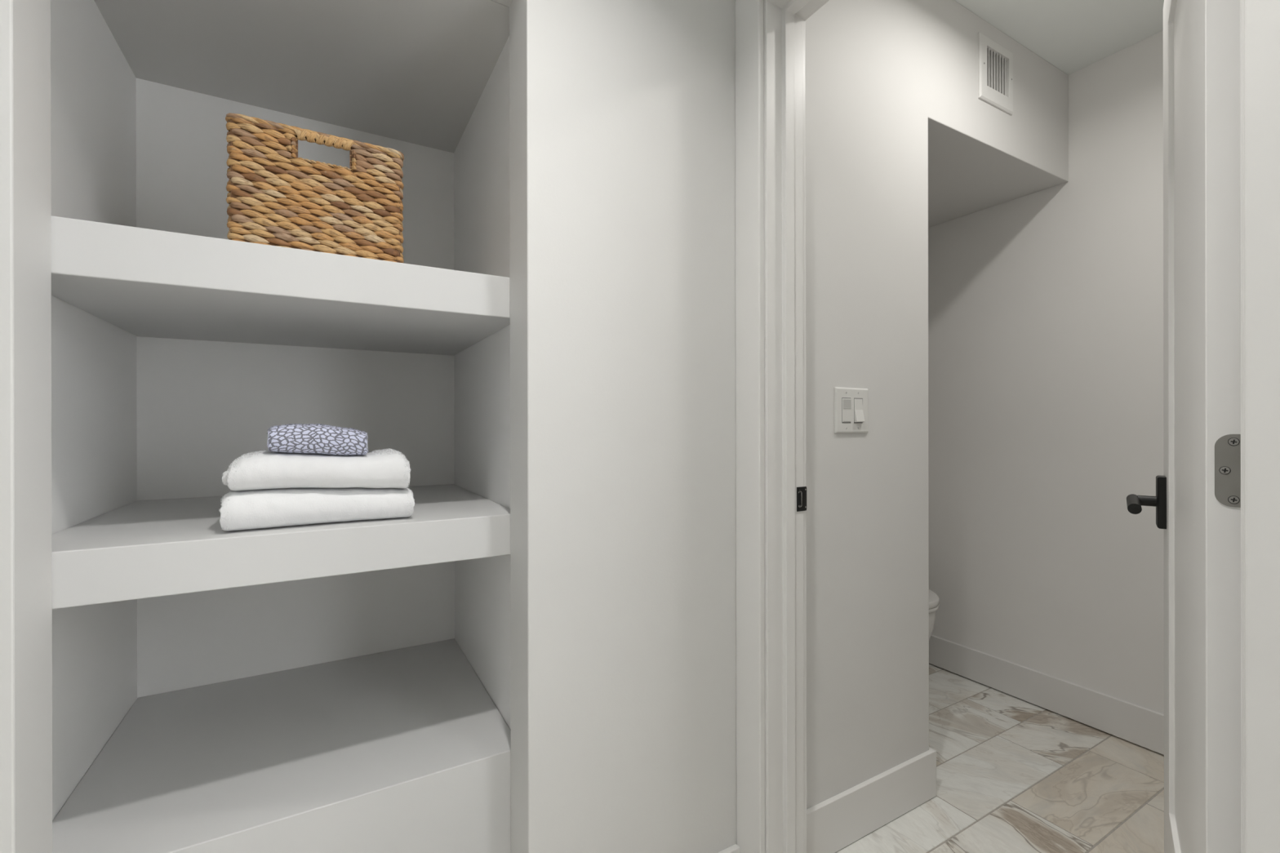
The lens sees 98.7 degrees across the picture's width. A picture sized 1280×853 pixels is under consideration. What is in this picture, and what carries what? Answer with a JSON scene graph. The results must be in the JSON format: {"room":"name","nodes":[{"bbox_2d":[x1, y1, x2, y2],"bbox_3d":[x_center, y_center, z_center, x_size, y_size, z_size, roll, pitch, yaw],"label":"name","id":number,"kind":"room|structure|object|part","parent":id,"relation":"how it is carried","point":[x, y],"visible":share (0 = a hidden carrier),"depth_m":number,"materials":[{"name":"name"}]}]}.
{"room":"hallway","nodes":[
{"label":"hallway","id":0,"kind":"room"},
{"bbox_2d":[50,0,137,821],"bbox_3d":[-1.114,0.125,1.073,0.060,1.972,0.740,0,0,-30],"label":"wall","id":1,"kind":"structure","parent":0,"point":[93,84],"depth_m":1.08,"materials":[{"name":"paint"}]},
{"bbox_2d":[136,77,454,697],"bbox_3d":[-0.928,0.125,1.571,0.757,1.972,0.060,0,0,-30],"label":"wall","id":2,"kind":"structure","parent":0,"point":[202,406],"depth_m":1.48,"materials":[{"name":"paint"}]},
{"bbox_2d":[50,215,510,355],"bbox_3d":[-0.745,-0.265,1.250,0.756,0.084,0.679,0,0,-30],"label":"niche shelf","id":3,"kind":"object","parent":2,"relation":"attached to","point":[141,282],"visible":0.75,"depth_m":1.01,"materials":[{"name":"paint"}]},
{"bbox_2d":[225,112,404,262],"bbox_3d":[-0.640,-0.421,1.105,0.284,0.228,0.256,0,0,-30],"label":"woven basket","id":4,"kind":"object","parent":3,"relation":"on","point":[276,197],"visible":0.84,"depth_m":0.99,"materials":[{"name":"wicker"}]},
{"bbox_2d":[51,484,510,608],"bbox_3d":[-0.744,0.223,1.250,0.756,0.084,0.679,0,0,-30],"label":"niche shelf","id":5,"kind":"object","parent":2,"relation":"attached to","point":[139,549],"visible":0.68,"depth_m":0.96,"materials":[{"name":"paint"}]},
{"bbox_2d":[219,487,414,531],"bbox_3d":[-0.624,0.147,1.087,0.312,0.068,0.228,0,0,-30],"label":"bath towel","id":6,"kind":"object","parent":5,"relation":"on","point":[249,509],"visible":0.8,"depth_m":0.99,"materials":[{"name":"white fabric"}]},
{"bbox_2d":[222,448,411,490],"bbox_3d":[-0.625,0.084,1.084,0.308,0.081,0.224,0,0,-30],"label":"bath towel","id":7,"kind":"object","parent":6,"relation":"on","point":[388,468],"visible":0.99,"depth_m":1.00,"materials":[{"name":"white fabric"}]},
{"bbox_2d":[266,423,368,455],"bbox_3d":[-0.618,0.025,1.062,0.164,0.061,0.147,0,0,-30],"label":"hand towel","id":8,"kind":"object","parent":7,"relation":"on","point":[310,438],"visible":1,"depth_m":1.00,"materials":[{"name":"blue fabric"}]},
{"bbox_2d":[52,638,511,852],"bbox_3d":[-0.743,0.889,1.251,0.756,0.442,0.679,0,0,-30],"label":"niche shelf","id":9,"kind":"object","parent":2,"relation":"attached to","point":[402,750],"visible":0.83,"depth_m":1.10,"materials":[{"name":"paint"}]},
{"bbox_2d":[93,0,509,152],"bbox_3d":[-0.761,-0.886,1.276,0.877,0.050,0.740,0,0,-30],"label":"ceiling","id":10,"kind":"structure","parent":0,"point":[417,72],"depth_m":1.27,"materials":[{"name":"paint"}]},
{"bbox_2d":[453,35,511,730],"bbox_3d":[-0.405,0.124,1.480,0.060,1.972,0.740,0,0,-30],"label":"wall","id":11,"kind":"structure","parent":0,"point":[482,371],"depth_m":1.39,"materials":[{"name":"paint"}]},
{"bbox_2d":[0,0,1068,852],"bbox_3d":[-0.186,-0.110,1.680,3.547,2.438,1.100,0,0,-30],"label":"wall","id":12,"kind":"structure","parent":0,"point":[622,113],"depth_m":1.19,"materials":[{"name":"paint"}]},
{"bbox_2d":[718,844,739,852],"bbox_3d":[0.012,1.039,1.151,0.497,0.136,0.014,0,0,-30],"label":"baseboard","id":13,"kind":"structure","parent":12,"relation":"attached to","point":[735,848],"depth_m":1.26,"materials":[{"name":"paint"}]},
{"bbox_2d":[834,386,867,433],"bbox_3d":[0.571,-0.043,1.471,0.131,0.122,0.015,0,0,-30],"label":"light switch","id":14,"kind":"object","parent":12,"relation":"attached to","point":[851,404],"visible":1,"depth_m":1.47,"materials":[{"name":"white plastic"}]},
{"bbox_2d":[806,746,936,852],"bbox_3d":[0.337,1.038,1.971,0.629,0.136,1.114,0,0,-30],"label":"baseboard","id":15,"kind":"structure","parent":12,"relation":"attached to","point":[842,820],"depth_m":1.50,"materials":[{"name":"paint"}]},
{"bbox_2d":[977,31,1013,115],"bbox_3d":[1.178,-1.170,1.837,0.202,0.212,0.036,0,0,-30],"label":"air vent","id":16,"kind":"object","parent":12,"relation":"in","point":[995,61],"visible":0.98,"depth_m":1.82,"materials":[{"name":"white metal"}]},
{"bbox_2d":[835,663,1164,852],"bbox_3d":[0.505,1.139,0.577,3.647,0.060,3.900,0,0,-30],"label":"floor","id":17,"kind":"structure","parent":0,"point":[1014,775],"depth_m":1.70,"materials":[{"name":"tile"}]},
{"bbox_2d":[928,589,939,639],"bbox_3d":[0.978,0.719,2.432,0.420,0.775,0.665,0,0,-30],"label":"toilet","id":18,"kind":"object","parent":17,"relation":"on","point":[934,600],"visible":0.1,"depth_m":2.17,"materials":[{"name":"white ceramic"}]},
{"bbox_3d":[1.029,0.917,2.343,0.346,0.380,0.437,0,0,-30],"label":"bowl","id":19,"kind":"part","parent":18,"relation":"part of","materials":[{"name":"white ceramic"}]},
{"bbox_3d":[1.036,0.718,2.330,0.370,0.014,0.427,0,0,-30],"label":"seat","id":20,"kind":"part","parent":18,"relation":"part of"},
{"bbox_3d":[1.036,0.696,2.329,0.372,0.027,0.428,0,0,-30],"label":"lid","id":21,"kind":"part","parent":18,"relation":"part of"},
{"bbox_2d":[928,30,1164,751],"bbox_3d":[1.632,-0.113,2.174,0.100,2.438,2.250,0,0,-30],"label":"wall","id":22,"kind":"structure","parent":0,"point":[1046,306],"depth_m":2.09,"materials":[{"name":"paint"}]},
{"bbox_2d":[928,635,1164,755],"bbox_3d":[1.582,1.034,2.151,0.014,0.132,2.040,0,0,-30],"label":"baseboard","id":23,"kind":"structure","parent":22,"relation":"attached to","point":[1138,725],"depth_m":2.11,"materials":[{"name":"paint"}]},
{"bbox_2d":[954,0,1164,75],"bbox_3d":[0.501,-1.369,0.576,3.647,0.080,3.900,0,0,-30],"label":"ceiling","id":24,"kind":"structure","parent":0,"point":[1071,36],"depth_m":1.82,"materials":[{"name":"paint"}]},
{"bbox_3d":[0.955,-0.111,0.144,0.112,2.438,2.700,0,0,-30],"label":"wall","id":25,"kind":"structure","parent":0,"visible":0},
{"bbox_2d":[802,0,829,852],"bbox_3d":[0.563,0.042,0.958,0.016,2.134,0.896,0,0,-30],"label":"trim","id":26,"kind":"structure","parent":25,"relation":"attached to","point":[824,2],"depth_m":1.28,"materials":[{"name":"paint"}]},
{"bbox_2d":[764,0,1244,852],"bbox_3d":[0.514,0.076,0.928,0.124,2.064,0.759,0,0,-30],"label":"door frame","id":27,"kind":"structure","parent":25,"relation":"attached to","point":[785,494],"depth_m":1.23,"materials":[{"name":"paint"}]},
{"bbox_3d":[0.373,0.166,1.263,0.036,0.056,0.004,0,0,-37],"label":"strike plate","id":28,"kind":"part","parent":27,"relation":"part of","materials":[{"name":"black metal"}]},
{"bbox_2d":[735,0,1279,852],"bbox_3d":[0.452,0.042,0.894,0.016,2.134,0.896,0,0,-30],"label":"trim","id":29,"kind":"structure","parent":25,"relation":"attached to","point":[1261,17],"depth_m":0.57,"materials":[{"name":"paint"}]},
{"bbox_2d":[1126,0,1240,852],"bbox_3d":[0.927,0.083,0.958,0.102,2.026,0.720,0,0,39],"label":"door","id":30,"kind":"structure","parent":25,"relation":"in","point":[1197,501],"depth_m":0.72,"materials":[{"name":"paint"}]},
{"bbox_3d":[1.061,0.166,1.181,0.022,0.032,0.111,0,0,41],"label":"lever","id":31,"kind":"part","parent":30,"relation":"part of","materials":[{"name":"black metal"}]}
]}

